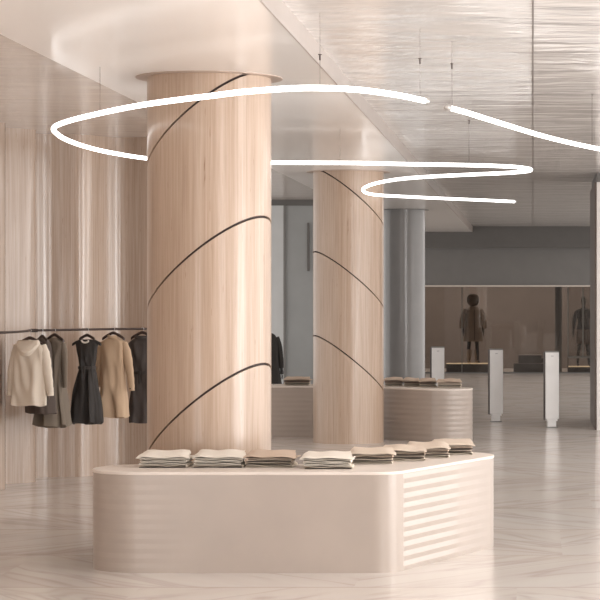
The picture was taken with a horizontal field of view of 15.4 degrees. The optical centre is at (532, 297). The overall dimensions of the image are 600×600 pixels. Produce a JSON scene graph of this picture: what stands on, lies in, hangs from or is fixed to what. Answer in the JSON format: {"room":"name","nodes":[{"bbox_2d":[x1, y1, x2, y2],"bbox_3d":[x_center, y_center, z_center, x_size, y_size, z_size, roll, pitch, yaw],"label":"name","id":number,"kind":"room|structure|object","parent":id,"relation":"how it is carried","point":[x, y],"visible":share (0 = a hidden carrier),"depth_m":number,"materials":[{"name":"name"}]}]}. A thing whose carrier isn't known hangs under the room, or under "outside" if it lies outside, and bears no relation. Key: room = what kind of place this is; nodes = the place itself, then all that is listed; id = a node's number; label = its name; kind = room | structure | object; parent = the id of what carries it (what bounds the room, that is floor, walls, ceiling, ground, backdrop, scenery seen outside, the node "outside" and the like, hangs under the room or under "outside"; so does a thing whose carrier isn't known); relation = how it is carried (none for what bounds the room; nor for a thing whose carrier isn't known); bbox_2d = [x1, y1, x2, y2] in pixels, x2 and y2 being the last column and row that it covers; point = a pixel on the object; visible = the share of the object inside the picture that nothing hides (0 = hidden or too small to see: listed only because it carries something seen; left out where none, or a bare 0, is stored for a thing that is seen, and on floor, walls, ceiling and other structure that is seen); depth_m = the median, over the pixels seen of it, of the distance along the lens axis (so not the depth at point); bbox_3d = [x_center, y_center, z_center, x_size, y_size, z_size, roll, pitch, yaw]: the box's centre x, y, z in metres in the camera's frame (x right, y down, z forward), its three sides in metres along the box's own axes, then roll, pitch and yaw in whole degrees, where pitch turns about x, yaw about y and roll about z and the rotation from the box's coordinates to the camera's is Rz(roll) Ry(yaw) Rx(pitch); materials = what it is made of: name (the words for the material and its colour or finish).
{"room":"clothing store","nodes":[
{"label":"clothing store","id":0,"kind":"room"},
{"bbox_2d":[0,122,146,489],"bbox_3d":[-5.847,0.085,15.749,2.037,3.830,21.450,0,0,7],"label":"wall","id":1,"kind":"structure","parent":0,"point":[73,219],"depth_m":24.60,"materials":[{"name":"brown wood"}]},
{"bbox_2d":[0,328,146,333],"bbox_3d":[-4.726,0.335,22.878,0.706,0.080,4.477,0,0,23],"label":"rail","id":2,"kind":"object","parent":1,"relation":"attached to","point":[78,329],"visible":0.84,"depth_m":23.16,"materials":[{"name":"metal"}]},
{"bbox_2d":[22,329,42,344],"bbox_3d":[-5.170,0.409,22.606,0.300,0.185,0.028,0,0,14],"label":"clothes hanger","id":3,"kind":"object","parent":2,"relation":"hanging from","point":[28,337],"visible":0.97,"depth_m":22.59,"materials":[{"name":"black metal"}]},
{"bbox_2d":[7,340,53,406],"bbox_3d":[-5.168,0.771,22.584,0.524,0.686,0.217,0,0,14],"label":"hooded jacket","id":4,"kind":"object","parent":3,"relation":"hanging from","point":[29,377],"visible":1,"depth_m":22.54,"materials":[{"name":"beige fabric"}]},
{"bbox_2d":[16,340,39,356],"bbox_3d":[-5.182,0.515,22.574,0.255,0.174,0.193,0,0,0],"label":"hood","id":5,"kind":"object","parent":4,"relation":"attached to","point":[24,348],"depth_m":22.53,"materials":[{"name":"beige fabric"}]},
{"bbox_2d":[38,328,48,341],"bbox_3d":[-5.093,0.394,22.829,0.028,0.155,0.240,0,0,-40],"label":"clothes hanger","id":6,"kind":"object","parent":2,"relation":"hanging from","point":[42,335],"visible":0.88,"depth_m":22.79,"materials":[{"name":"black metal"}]},
{"bbox_2d":[25,337,56,414],"bbox_3d":[-5.078,0.806,22.814,0.267,0.793,0.440,0,0,-40],"label":"coat","id":7,"kind":"object","parent":6,"relation":"hanging from","point":[50,408],"visible":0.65,"depth_m":22.70,"materials":[{"name":"brown fabric"}]},
{"bbox_2d":[32,338,71,427],"bbox_3d":[-5.008,0.886,23.002,0.392,0.942,0.390,0,0,32],"label":"coat","id":8,"kind":"object","parent":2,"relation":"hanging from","point":[62,419],"visible":0.66,"depth_m":22.90,"materials":[{"name":"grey fabric"}]},
{"bbox_2d":[47,328,64,342],"bbox_3d":[-5.000,0.391,22.989,0.260,0.150,0.028,0,0,32],"label":"clothes hanger","id":9,"kind":"object","parent":2,"relation":"hanging from","point":[53,334],"visible":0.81,"depth_m":22.97,"materials":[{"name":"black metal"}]},
{"bbox_2d":[79,328,94,339],"bbox_3d":[-4.736,0.385,23.367,0.170,0.138,0.028,0,0,12],"label":"clothes hanger","id":10,"kind":"object","parent":2,"relation":"hanging from","point":[87,334],"visible":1,"depth_m":23.36,"materials":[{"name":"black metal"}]},
{"bbox_2d":[70,339,103,424],"bbox_3d":[-4.729,0.892,23.379,0.356,0.905,0.346,0,0,12],"label":"dress","id":11,"kind":"object","parent":10,"relation":"hanging from","point":[86,402],"visible":0.99,"depth_m":23.29,"materials":[{"name":"grey fabric"}]},
{"bbox_2d":[102,327,124,339],"bbox_3d":[-4.512,0.386,23.657,0.260,0.140,0.028,0,0,18],"label":"clothes hanger","id":12,"kind":"object","parent":2,"relation":"hanging from","point":[112,332],"visible":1,"depth_m":23.65,"materials":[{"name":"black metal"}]},
{"bbox_2d":[96,335,134,417],"bbox_3d":[-4.498,0.843,23.646,0.475,0.896,0.260,0,0,18],"label":"coat","id":13,"kind":"object","parent":12,"relation":"hanging from","point":[114,361],"visible":0.94,"depth_m":23.57,"materials":[{"name":"beige fabric"}]},
{"bbox_2d":[128,335,146,423],"bbox_3d":[-4.251,0.883,23.948,0.331,0.959,0.234,0,0,12],"label":"coat","id":14,"kind":"object","parent":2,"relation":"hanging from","point":[138,345],"visible":0.52,"depth_m":23.86,"materials":[{"name":"grey fabric"}]},
{"bbox_2d":[131,327,146,339],"bbox_3d":[-4.251,0.386,23.948,0.260,0.140,0.028,0,0,12],"label":"clothes hanger","id":15,"kind":"object","parent":2,"relation":"hanging from","point":[143,331],"visible":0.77,"depth_m":23.95,"materials":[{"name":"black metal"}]},
{"bbox_2d":[0,34,312,199],"bbox_3d":[-6.270,-1.990,29.700,5.460,0.320,57.400,0,0,0],"label":"ceiling","id":16,"kind":"structure","parent":0,"point":[37,92],"depth_m":20.59,"materials":[{"name":"white paint"}]},
{"bbox_2d":[0,0,471,231],"bbox_3d":[-2.576,-1.951,29.700,1.928,0.397,57.400,0,0,0],"label":"ceiling","id":17,"kind":"structure","parent":0,"point":[110,43],"depth_m":16.03,"materials":[{"name":"white paint"}]},
{"bbox_2d":[51,85,429,159],"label":"pendant light","id":18,"kind":"object","parent":17,"relation":"hanging from","point":[422,100],"depth_m":15.37,"materials":[{"name":"white plastic"}]},
{"bbox_2d":[259,0,472,231],"bbox_3d":[-1.608,-1.825,29.650,0.012,0.149,57.300,0,0,0],"label":"trim","id":19,"kind":"structure","parent":17,"relation":"attached to","point":[278,9],"depth_m":18.03,"materials":[{"name":"white paint"}]},
{"bbox_2d":[271,333,283,383],"bbox_3d":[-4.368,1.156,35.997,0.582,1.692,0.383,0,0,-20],"label":"jacket","id":20,"kind":"object","parent":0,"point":[277,362],"visible":0.31,"depth_m":35.94,"materials":[{"name":"black fabric"}]},
{"bbox_2d":[0,368,599,599],"bbox_3d":[0.000,2.050,27.900,18.000,0.100,72.200,0,0,0],"label":"floor","id":21,"kind":"structure","parent":0,"point":[546,546],"depth_m":18.45,"materials":[{"name":"wood"}]},
{"bbox_2d":[136,71,282,462],"bbox_3d":[-2.578,0.124,17.530,1.159,3.753,1.159,0,0,24],"label":"wooden column","id":22,"kind":"structure","parent":21,"relation":"on","point":[209,160],"depth_m":17.10,"materials":[{"name":"beige wood"}]},
{"bbox_2d":[271,200,312,383],"bbox_3d":[-4.950,0.085,40.985,3.300,3.830,0.150,0,0,0],"label":"glass wall","id":23,"kind":"structure","parent":21,"relation":"on","point":[291,220],"depth_m":40.97,"materials":[{"name":"glass"}]},
{"bbox_2d":[93,452,493,572],"bbox_3d":[-1.560,1.633,16.683,3.346,0.734,1.655,0,0,-32],"label":"display counter","id":24,"kind":"object","parent":21,"relation":"on","point":[397,516],"visible":0.97,"depth_m":16.00,"materials":[{"name":"paint"}]},
{"bbox_2d":[139,462,193,467],"bbox_3d":[-2.756,1.252,16.561,0.363,0.027,0.350,0,0,1],"label":"folded garment","id":25,"kind":"object","parent":24,"relation":"on","point":[191,463],"visible":0.78,"depth_m":16.42,"materials":[{"name":"beige fabric"}]},
{"bbox_2d":[139,461,192,463],"bbox_3d":[-2.758,1.230,16.565,0.359,0.026,0.350,0,0,0],"label":"folded garment","id":26,"kind":"object","parent":25,"relation":"on","point":[187,462],"visible":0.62,"depth_m":16.43,"materials":[{"name":"white fabric"}]},
{"bbox_2d":[140,458,191,461],"bbox_3d":[-2.755,1.209,16.562,0.363,0.026,0.350,0,0,1],"label":"folded garment","id":27,"kind":"object","parent":26,"relation":"on","point":[142,460],"visible":0.63,"depth_m":16.40,"materials":[{"name":"white fabric"}]},
{"bbox_2d":[136,449,193,458],"bbox_3d":[-2.762,1.175,16.557,0.407,0.051,0.350,0,0,-1],"label":"folded garment","id":28,"kind":"object","parent":27,"relation":"on","point":[152,453],"visible":0.97,"depth_m":16.46,"materials":[{"name":"white fabric"}]},
{"bbox_2d":[193,461,245,467],"bbox_3d":[-2.351,1.252,16.562,0.380,0.025,0.355,0,0,-3],"label":"folded garment","id":29,"kind":"object","parent":24,"relation":"on","point":[242,464],"visible":0.8,"depth_m":16.42,"materials":[{"name":"beige fabric"}]},
{"bbox_2d":[194,460,243,464],"bbox_3d":[-2.355,1.230,16.562,0.350,0.026,0.349,0,0,-1],"label":"folded garment","id":30,"kind":"object","parent":29,"relation":"on","point":[195,463],"visible":0.48,"depth_m":16.41,"materials":[{"name":"white fabric"}]},
{"bbox_2d":[193,459,244,461],"bbox_3d":[-2.358,1.210,16.554,0.376,0.024,0.343,0,0,-3],"label":"folded garment","id":31,"kind":"object","parent":30,"relation":"on","point":[195,460],"visible":0.63,"depth_m":16.39,"materials":[{"name":"white fabric"}]},
{"bbox_2d":[192,449,245,458],"bbox_3d":[-2.348,1.173,16.560,0.412,0.054,0.350,0,0,-2],"label":"folded garment","id":32,"kind":"object","parent":31,"relation":"on","point":[204,453],"visible":0.98,"depth_m":16.45,"materials":[{"name":"white fabric"}]},
{"bbox_2d":[246,462,297,466],"bbox_3d":[-1.966,1.252,16.564,0.360,0.026,0.349,0,0,1],"label":"folded garment","id":33,"kind":"object","parent":24,"relation":"on","point":[294,463],"visible":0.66,"depth_m":16.42,"materials":[{"name":"beige fabric"}]},
{"bbox_2d":[245,461,294,464],"bbox_3d":[-1.974,1.231,16.567,0.348,0.025,0.356,0,0,1],"label":"folded garment","id":34,"kind":"object","parent":33,"relation":"on","point":[291,462],"visible":0.65,"depth_m":16.40,"materials":[{"name":"beige fabric"}]},
{"bbox_2d":[246,459,294,461],"bbox_3d":[-1.965,1.211,16.566,0.352,0.022,0.356,0,0,0],"label":"folded garment","id":35,"kind":"object","parent":34,"relation":"on","point":[248,460],"visible":0.6,"depth_m":16.41,"materials":[{"name":"beige fabric"}]},
{"bbox_2d":[243,449,300,458],"bbox_3d":[-1.965,1.174,16.567,0.404,0.053,0.350,0,0,0],"label":"folded garment","id":36,"kind":"object","parent":35,"relation":"on","point":[255,453],"visible":1,"depth_m":16.46,"materials":[{"name":"beige fabric"}]},
{"bbox_2d":[304,464,353,468],"bbox_3d":[-1.522,1.252,16.433,0.367,0.026,0.352,0,0,-2],"label":"folded garment","id":37,"kind":"object","parent":24,"relation":"on","point":[352,465],"visible":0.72,"depth_m":16.27,"materials":[{"name":"beige fabric"}]},
{"bbox_2d":[304,462,351,465],"bbox_3d":[-1.534,1.232,16.436,0.355,0.024,0.350,0,0,-4],"label":"folded garment","id":38,"kind":"object","parent":37,"relation":"on","point":[305,464],"visible":0.7,"depth_m":16.27,"materials":[{"name":"white fabric"}]},
{"bbox_2d":[303,460,352,462],"bbox_3d":[-1.529,1.210,16.437,0.367,0.024,0.353,0,0,-1],"label":"folded garment","id":39,"kind":"object","parent":38,"relation":"on","point":[304,461],"visible":0.67,"depth_m":16.28,"materials":[{"name":"white fabric"}]},
{"bbox_2d":[299,451,354,459],"bbox_3d":[-1.534,1.175,16.437,0.404,0.050,0.350,0,0,-1],"label":"folded garment","id":40,"kind":"object","parent":39,"relation":"on","point":[310,455],"visible":1,"depth_m":16.34,"materials":[{"name":"white fabric"}]},
{"bbox_2d":[351,461,392,463],"bbox_3d":[-1.235,1.253,16.902,0.324,0.025,0.303,0,0,-2],"label":"folded garment","id":41,"kind":"object","parent":24,"relation":"on","point":[353,462],"visible":0.69,"depth_m":16.77,"materials":[{"name":"beige fabric"}]},
{"bbox_2d":[353,458,392,460],"bbox_3d":[-1.238,1.231,16.894,0.325,0.024,0.309,0,0,-4],"label":"folded garment","id":42,"kind":"object","parent":41,"relation":"on","point":[355,459],"visible":0.62,"depth_m":16.75,"materials":[{"name":"beige fabric"}]},
{"bbox_2d":[352,455,393,457],"bbox_3d":[-1.239,1.209,16.901,0.344,0.025,0.307,0,0,-3],"label":"folded garment","id":43,"kind":"object","parent":42,"relation":"on","point":[356,456],"visible":0.72,"depth_m":16.77,"materials":[{"name":"beige fabric"}]},
{"bbox_2d":[350,447,395,454],"bbox_3d":[-1.232,1.176,16.900,0.372,0.049,0.310,0,0,-3],"label":"folded garment","id":44,"kind":"object","parent":43,"relation":"on","point":[355,450],"visible":0.9,"depth_m":16.82,"materials":[{"name":"beige fabric"}]},
{"bbox_2d":[393,458,424,460],"bbox_3d":[-1.007,1.251,17.217,0.325,0.027,0.303,0,0,-4],"label":"folded garment","id":45,"kind":"object","parent":24,"relation":"on","point":[394,459],"visible":0.56,"depth_m":17.08,"materials":[{"name":"beige fabric"}]},
{"bbox_2d":[393,455,424,457],"bbox_3d":[-1.009,1.231,17.223,0.331,0.025,0.305,0,0,-2],"label":"folded garment","id":46,"kind":"object","parent":45,"relation":"on","point":[395,456],"visible":0.47,"depth_m":17.10,"materials":[{"name":"beige fabric"}]},
{"bbox_2d":[396,452,425,454],"bbox_3d":[-1.012,1.209,17.225,0.344,0.025,0.315,0,0,-2],"label":"folded garment","id":47,"kind":"object","parent":46,"relation":"on","point":[397,453],"visible":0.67,"depth_m":17.09,"materials":[{"name":"beige fabric"}]},
{"bbox_2d":[383,444,426,451],"bbox_3d":[-1.014,1.174,17.212,0.365,0.053,0.310,0,0,-4],"label":"folded garment","id":48,"kind":"object","parent":47,"relation":"on","point":[397,447],"visible":0.73,"depth_m":17.14,"materials":[{"name":"beige fabric"}]},
{"bbox_2d":[424,455,449,457],"bbox_3d":[-0.835,1.252,17.550,0.343,0.025,0.313,0,0,-2],"label":"folded garment","id":49,"kind":"object","parent":24,"relation":"on","point":[425,456],"visible":0.47,"depth_m":17.41,"materials":[{"name":"beige fabric"}]},
{"bbox_2d":[425,452,449,454],"bbox_3d":[-0.834,1.230,17.542,0.326,0.026,0.306,0,0,-5],"label":"folded garment","id":50,"kind":"object","parent":49,"relation":"on","point":[427,453],"visible":0.39,"depth_m":17.42,"materials":[{"name":"beige fabric"}]},
{"bbox_2d":[426,449,448,451],"bbox_3d":[-0.829,1.211,17.554,0.320,0.022,0.316,0,0,-2],"label":"folded garment","id":51,"kind":"object","parent":50,"relation":"on","point":[428,450],"visible":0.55,"depth_m":17.43,"materials":[{"name":"beige fabric"}]},
{"bbox_2d":[408,441,450,448],"bbox_3d":[-0.841,1.174,17.545,0.371,0.054,0.310,0,0,-3],"label":"folded garment","id":52,"kind":"object","parent":51,"relation":"on","point":[432,444],"visible":0.62,"depth_m":17.50,"materials":[{"name":"beige fabric"}]},
{"bbox_2d":[448,452,472,454],"bbox_3d":[-0.656,1.252,17.883,0.326,0.026,0.306,0,0,-4],"label":"folded garment","id":53,"kind":"object","parent":24,"relation":"on","point":[451,453],"visible":0.44,"depth_m":17.75,"materials":[{"name":"beige fabric"}]},
{"bbox_2d":[448,449,471,451],"bbox_3d":[-0.664,1.231,17.880,0.326,0.025,0.305,0,0,-2],"label":"folded garment","id":54,"kind":"object","parent":53,"relation":"on","point":[450,450],"visible":0.43,"depth_m":17.74,"materials":[{"name":"beige fabric"}]},
{"bbox_2d":[451,447,472,448],"bbox_3d":[-0.656,1.208,17.879,0.320,0.027,0.313,0,0,-4],"label":"folded garment","id":55,"kind":"object","parent":54,"relation":"on","point":[451,447],"visible":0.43,"depth_m":17.75,"materials":[{"name":"beige fabric"}]},
{"bbox_2d":[433,438,474,446],"bbox_3d":[-0.655,1.175,17.879,0.376,0.052,0.310,0,0,-1],"label":"folded garment","id":56,"kind":"object","parent":55,"relation":"on","point":[466,442],"visible":0.63,"depth_m":17.80,"materials":[{"name":"beige fabric"}]},
{"bbox_2d":[307,170,389,443],"bbox_3d":[-2.567,0.124,30.600,1.159,3.753,1.159,0,0,-39],"label":"wooden column","id":57,"kind":"structure","parent":21,"relation":"on","point":[348,223],"depth_m":30.17,"materials":[{"name":"beige wood"}]},
{"bbox_2d":[271,384,472,441],"bbox_3d":[-3.188,1.633,31.752,4.999,0.734,1.476,0,0,14],"label":"display counter","id":58,"kind":"object","parent":21,"relation":"on","point":[426,414],"visible":0.45,"depth_m":30.86,"materials":[{"name":"paint"}]},
{"bbox_2d":[385,384,402,385],"bbox_3d":[-2.000,1.252,31.683,0.259,0.026,0.293,0,0,0],"label":"folded garment","id":59,"kind":"object","parent":58,"relation":"on","point":[386,384],"visible":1,"depth_m":31.58,"materials":[{"name":"beige fabric"}]},
{"bbox_3d":[-2.008,1.229,31.672,0.260,0.024,0.295,0,0,-1],"label":"folded garment","id":60,"kind":"object","parent":59,"relation":"on","visible":0},
{"bbox_2d":[385,381,403,382],"bbox_3d":[-1.992,1.203,31.679,0.278,0.027,0.286,0,0,-1],"label":"folded garment","id":61,"kind":"object","parent":60,"relation":"on","point":[385,381],"visible":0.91,"depth_m":31.54,"materials":[{"name":"brown fabric"}]},
{"bbox_2d":[384,377,402,380],"bbox_3d":[-2.010,1.165,31.679,0.300,0.056,0.290,0,0,-2],"label":"folded garment","id":62,"kind":"object","parent":61,"relation":"on","point":[386,378],"visible":0.91,"depth_m":31.59,"materials":[{"name":"beige fabric"}]},
{"bbox_2d":[404,385,419,386],"bbox_3d":[-1.724,1.252,31.483,0.238,0.025,0.289,0,0,-1],"label":"folded garment","id":63,"kind":"object","parent":58,"relation":"on","point":[404,385],"visible":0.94,"depth_m":31.34,"materials":[{"name":"beige fabric"}]},
{"bbox_2d":[404,383,419,384],"bbox_3d":[-1.729,1.227,31.474,0.239,0.028,0.290,0,0,-3],"label":"folded garment","id":64,"kind":"object","parent":63,"relation":"on","point":[404,383],"visible":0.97,"depth_m":31.35,"materials":[{"name":"beige fabric"}]},
{"bbox_3d":[-1.723,1.204,31.482,0.246,0.025,0.290,0,0,0],"label":"folded garment","id":65,"kind":"object","parent":64,"relation":"on","visible":0},
{"bbox_2d":[402,377,418,381],"bbox_3d":[-1.739,1.164,31.472,0.265,0.057,0.290,0,0,0],"label":"folded garment","id":66,"kind":"object","parent":65,"relation":"on","point":[406,379],"visible":0.99,"depth_m":31.36,"materials":[{"name":"beige fabric"}]},
{"bbox_2d":[438,386,460,387],"bbox_3d":[-1.181,1.251,31.106,0.336,0.027,0.293,0,0,-3],"label":"folded garment","id":67,"kind":"object","parent":58,"relation":"on","point":[438,386],"visible":1,"depth_m":30.97,"materials":[{"name":"beige fabric"}]},
{"bbox_2d":[438,384,461,385],"bbox_3d":[-1.177,1.228,31.103,0.349,0.026,0.296,0,0,-3],"label":"folded garment","id":68,"kind":"object","parent":67,"relation":"on","point":[438,384],"visible":1,"depth_m":30.99,"materials":[{"name":"beige fabric"}]},
{"bbox_3d":[-1.185,1.202,31.095,0.327,0.030,0.285,0,0,-3],"label":"folded garment","id":69,"kind":"object","parent":68,"relation":"on","visible":0},
{"bbox_2d":[436,378,461,382],"bbox_3d":[-1.185,1.164,31.096,0.372,0.058,0.290,0,0,-2],"label":"folded garment","id":70,"kind":"object","parent":69,"relation":"on","point":[448,380],"visible":1,"depth_m":30.99,"materials":[{"name":"beige fabric"}]},
{"bbox_2d":[384,209,427,384],"bbox_3d":[-2.560,0.124,43.670,1.000,3.753,1.000,0,0,0],"label":"column","id":71,"kind":"structure","parent":21,"relation":"on","point":[404,229],"depth_m":43.30,"materials":[{"name":"grey metal"}]},
{"bbox_2d":[430,346,443,386],"bbox_3d":[-1.618,1.410,37.199,0.233,1.180,0.120,0,0,-14],"label":"pedestal","id":72,"kind":"object","parent":21,"relation":"on","point":[436,352],"visible":0.43,"depth_m":37.15,"materials":[{"name":"grey"}]},
{"bbox_2d":[446,363,487,371],"bbox_3d":[-1.772,1.883,59.495,1.120,0.235,0.710,0,0,0],"label":"display platform","id":73,"kind":"object","parent":21,"relation":"on","point":[450,367],"visible":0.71,"depth_m":59.15,"materials":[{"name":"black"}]},
{"bbox_2d":[459,294,486,362],"bbox_3d":[-1.620,0.825,59.488,0.761,1.875,0.415,0,0,-14],"label":"mannequin","id":74,"kind":"object","parent":73,"relation":"on","point":[473,317],"visible":1,"depth_m":59.38},
{"bbox_2d":[467,294,478,305],"bbox_3d":[-1.624,0.052,59.500,0.340,0.330,0.320,0,0,-14],"label":"mannequin head","id":75,"kind":"object","parent":74,"relation":"attached to","point":[472,299],"depth_m":59.38,"materials":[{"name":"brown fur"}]},
{"bbox_2d":[488,349,502,421],"bbox_3d":[-0.605,1.410,35.569,0.233,1.180,0.120,0,0,-14],"label":"security gate","id":76,"kind":"object","parent":21,"relation":"on","point":[495,356],"visible":1,"depth_m":35.52,"materials":[{"name":"grey plastic"}]},
{"bbox_2d":[513,363,542,371],"bbox_3d":[0.000,1.880,59.600,1.058,0.240,0.508,0,0,0],"label":"display box","id":77,"kind":"object","parent":21,"relation":"on","point":[518,367],"visible":0.61,"depth_m":59.35,"materials":[{"name":"black"}]},
{"bbox_2d":[518,355,540,362],"bbox_3d":[-0.081,1.650,59.600,0.628,0.220,0.508,0,0,0],"label":"display box","id":78,"kind":"object","parent":77,"relation":"on","point":[521,358],"visible":1,"depth_m":59.35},
{"bbox_2d":[543,351,558,427],"bbox_3d":[0.283,1.410,33.999,0.233,1.180,0.120,0,0,-14],"label":"security gate","id":79,"kind":"object","parent":21,"relation":"on","point":[550,358],"visible":1,"depth_m":33.95,"materials":[{"name":"white paint"}]},
{"bbox_2d":[555,287,561,371],"bbox_3d":[0.690,0.350,59.700,0.180,3.300,0.200,0,0,0],"label":"trim","id":80,"kind":"structure","parent":21,"relation":"on","point":[558,290],"depth_m":59.60,"materials":[{"name":"black metal"}]},
{"bbox_2d":[567,287,589,357],"bbox_3d":[1.532,0.835,58.850,1.228,2.330,0.040,0,0,0],"label":"glass vitrine","id":81,"kind":"object","parent":21,"relation":"on","point":[568,356],"visible":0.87,"depth_m":58.83,"materials":[{"name":"clear glass"}]},
{"bbox_2d":[568,366,589,371],"bbox_3d":[1.590,1.919,59.295,1.300,0.163,0.710,0,0,0],"label":"display platform","id":82,"kind":"object","parent":21,"relation":"on","point":[570,368],"visible":0.56,"depth_m":58.95,"materials":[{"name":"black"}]},
{"bbox_2d":[572,296,589,365],"bbox_3d":[1.366,0.891,59.294,0.599,1.882,0.419,0,0,18],"label":"mannequin","id":83,"kind":"object","parent":82,"relation":"on","point":[578,313],"visible":0.73,"depth_m":59.19},
{"bbox_3d":[-1.488,1.251,31.297,0.247,0.027,0.286,0,0,-1],"label":"folded garment","id":84,"kind":"object","parent":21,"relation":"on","visible":0},
{"bbox_3d":[-1.501,1.228,31.295,0.237,0.027,0.289,0,0,-3],"label":"folded garment","id":85,"kind":"object","parent":84,"relation":"on","visible":0},
{"bbox_2d":[420,382,436,383],"bbox_3d":[-1.489,1.204,31.298,0.249,0.027,0.286,0,0,0],"label":"folded garment","id":86,"kind":"object","parent":85,"relation":"on","point":[420,382],"visible":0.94,"depth_m":31.16,"materials":[{"name":"brown fabric"}]},
{"bbox_2d":[418,378,435,381],"bbox_3d":[-1.494,1.164,31.294,0.265,0.057,0.290,0,0,-1],"label":"folded garment","id":87,"kind":"object","parent":86,"relation":"on","point":[421,379],"visible":0.97,"depth_m":31.20,"materials":[{"name":"beige fabric"}]},
{"bbox_3d":[-3.424,1.252,31.956,0.380,0.025,0.293,0,0,-1],"label":"folded garment","id":88,"kind":"object","parent":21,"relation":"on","visible":0},
{"bbox_2d":[284,382,309,383],"bbox_3d":[-3.420,1.227,31.948,0.376,0.028,0.293,0,0,-2],"label":"folded garment","id":89,"kind":"object","parent":88,"relation":"on","point":[284,382],"visible":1,"depth_m":31.81,"materials":[{"name":"beige fabric"}]},
{"bbox_2d":[285,380,309,381],"bbox_3d":[-3.418,1.203,31.956,0.362,0.027,0.283,0,0,-2],"label":"folded garment","id":90,"kind":"object","parent":89,"relation":"on","point":[286,380],"visible":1,"depth_m":31.85,"materials":[{"name":"brown fabric"}]},
{"bbox_2d":[284,376,312,379],"bbox_3d":[-3.413,1.166,31.945,0.410,0.053,0.290,0,0,-1],"label":"folded garment","id":91,"kind":"object","parent":90,"relation":"on","point":[287,377],"visible":1,"depth_m":31.87,"materials":[{"name":"beige fabric"}]},
{"bbox_2d":[282,0,599,225],"bbox_3d":[3.694,-2.025,29.700,10.612,0.250,57.400,0,0,0],"label":"ceiling","id":92,"kind":"structure","parent":0,"point":[376,44],"depth_m":19.58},
{"bbox_2d":[271,161,532,202],"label":"pendant light","id":93,"kind":"object","parent":92,"relation":"hanging from","point":[525,169],"depth_m":24.23,"materials":[{"name":"white plastic"}]},
{"bbox_2d":[444,63,599,150],"bbox_3d":[0.166,-1.637,18.962,0.263,0.526,5.882,0,0,18],"label":"pendant light","id":94,"kind":"object","parent":92,"relation":"hanging from","point":[447,107],"visible":1,"depth_m":18.02,"materials":[{"name":"white plastic"}]},
{"bbox_2d":[532,0,533,87],"bbox_3d":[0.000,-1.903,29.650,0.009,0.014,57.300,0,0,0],"label":"cable","id":95,"kind":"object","parent":92,"relation":"attached to","point":[532,0],"depth_m":16.39,"materials":[{"name":"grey metal"}]},
{"bbox_2d":[425,287,589,367],"bbox_3d":[-0.500,0.350,62.700,11.000,3.300,0.200,0,0,0],"label":"display window","id":96,"kind":"structure","parent":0,"point":[520,320],"depth_m":62.59,"materials":[{"name":"clear glass"}]},
{"bbox_2d":[425,248,589,284],"bbox_3d":[-0.500,-0.835,58.600,11.000,0.990,0.200,0,0,0],"label":"wall","id":97,"kind":"structure","parent":0,"point":[443,266],"depth_m":58.50,"materials":[{"name":"grey paint"}]},
{"bbox_2d":[425,285,589,372],"bbox_3d":[-0.500,0.830,58.460,11.000,2.340,0.080,0,0,0],"label":"window","id":98,"kind":"structure","parent":97,"relation":"in","point":[425,285],"depth_m":58.42,"materials":[{"name":"beige metal"}]},
{"bbox_2d":[425,226,589,247],"bbox_3d":[-0.500,-1.615,58.600,11.000,0.570,0.600,0,0,0],"label":"wall","id":99,"kind":"structure","parent":0,"point":[481,236],"depth_m":58.30,"materials":[{"name":"grey paint"}]},
{"bbox_2d":[597,182,599,429],"bbox_3d":[2.783,0.122,34.750,3.635,3.756,2.900,0,0,0],"label":"wall","id":100,"kind":"structure","parent":0,"point":[598,183],"depth_m":33.30,"materials":[{"name":"grey paint"}]},
{"bbox_2d":[590,182,596,429],"bbox_3d":[0.953,0.122,34.770,0.025,3.756,2.860,0,0,0],"label":"trim","id":101,"kind":"structure","parent":100,"relation":"attached to","point":[593,193],"depth_m":34.18,"materials":[{"name":"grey metal"}]},
{"bbox_2d":[592,172,599,186],"bbox_3d":[2.783,-1.828,34.740,3.635,0.144,2.920,0,0,0],"label":"trim","id":102,"kind":"structure","parent":100,"relation":"attached to","point":[597,176],"depth_m":33.43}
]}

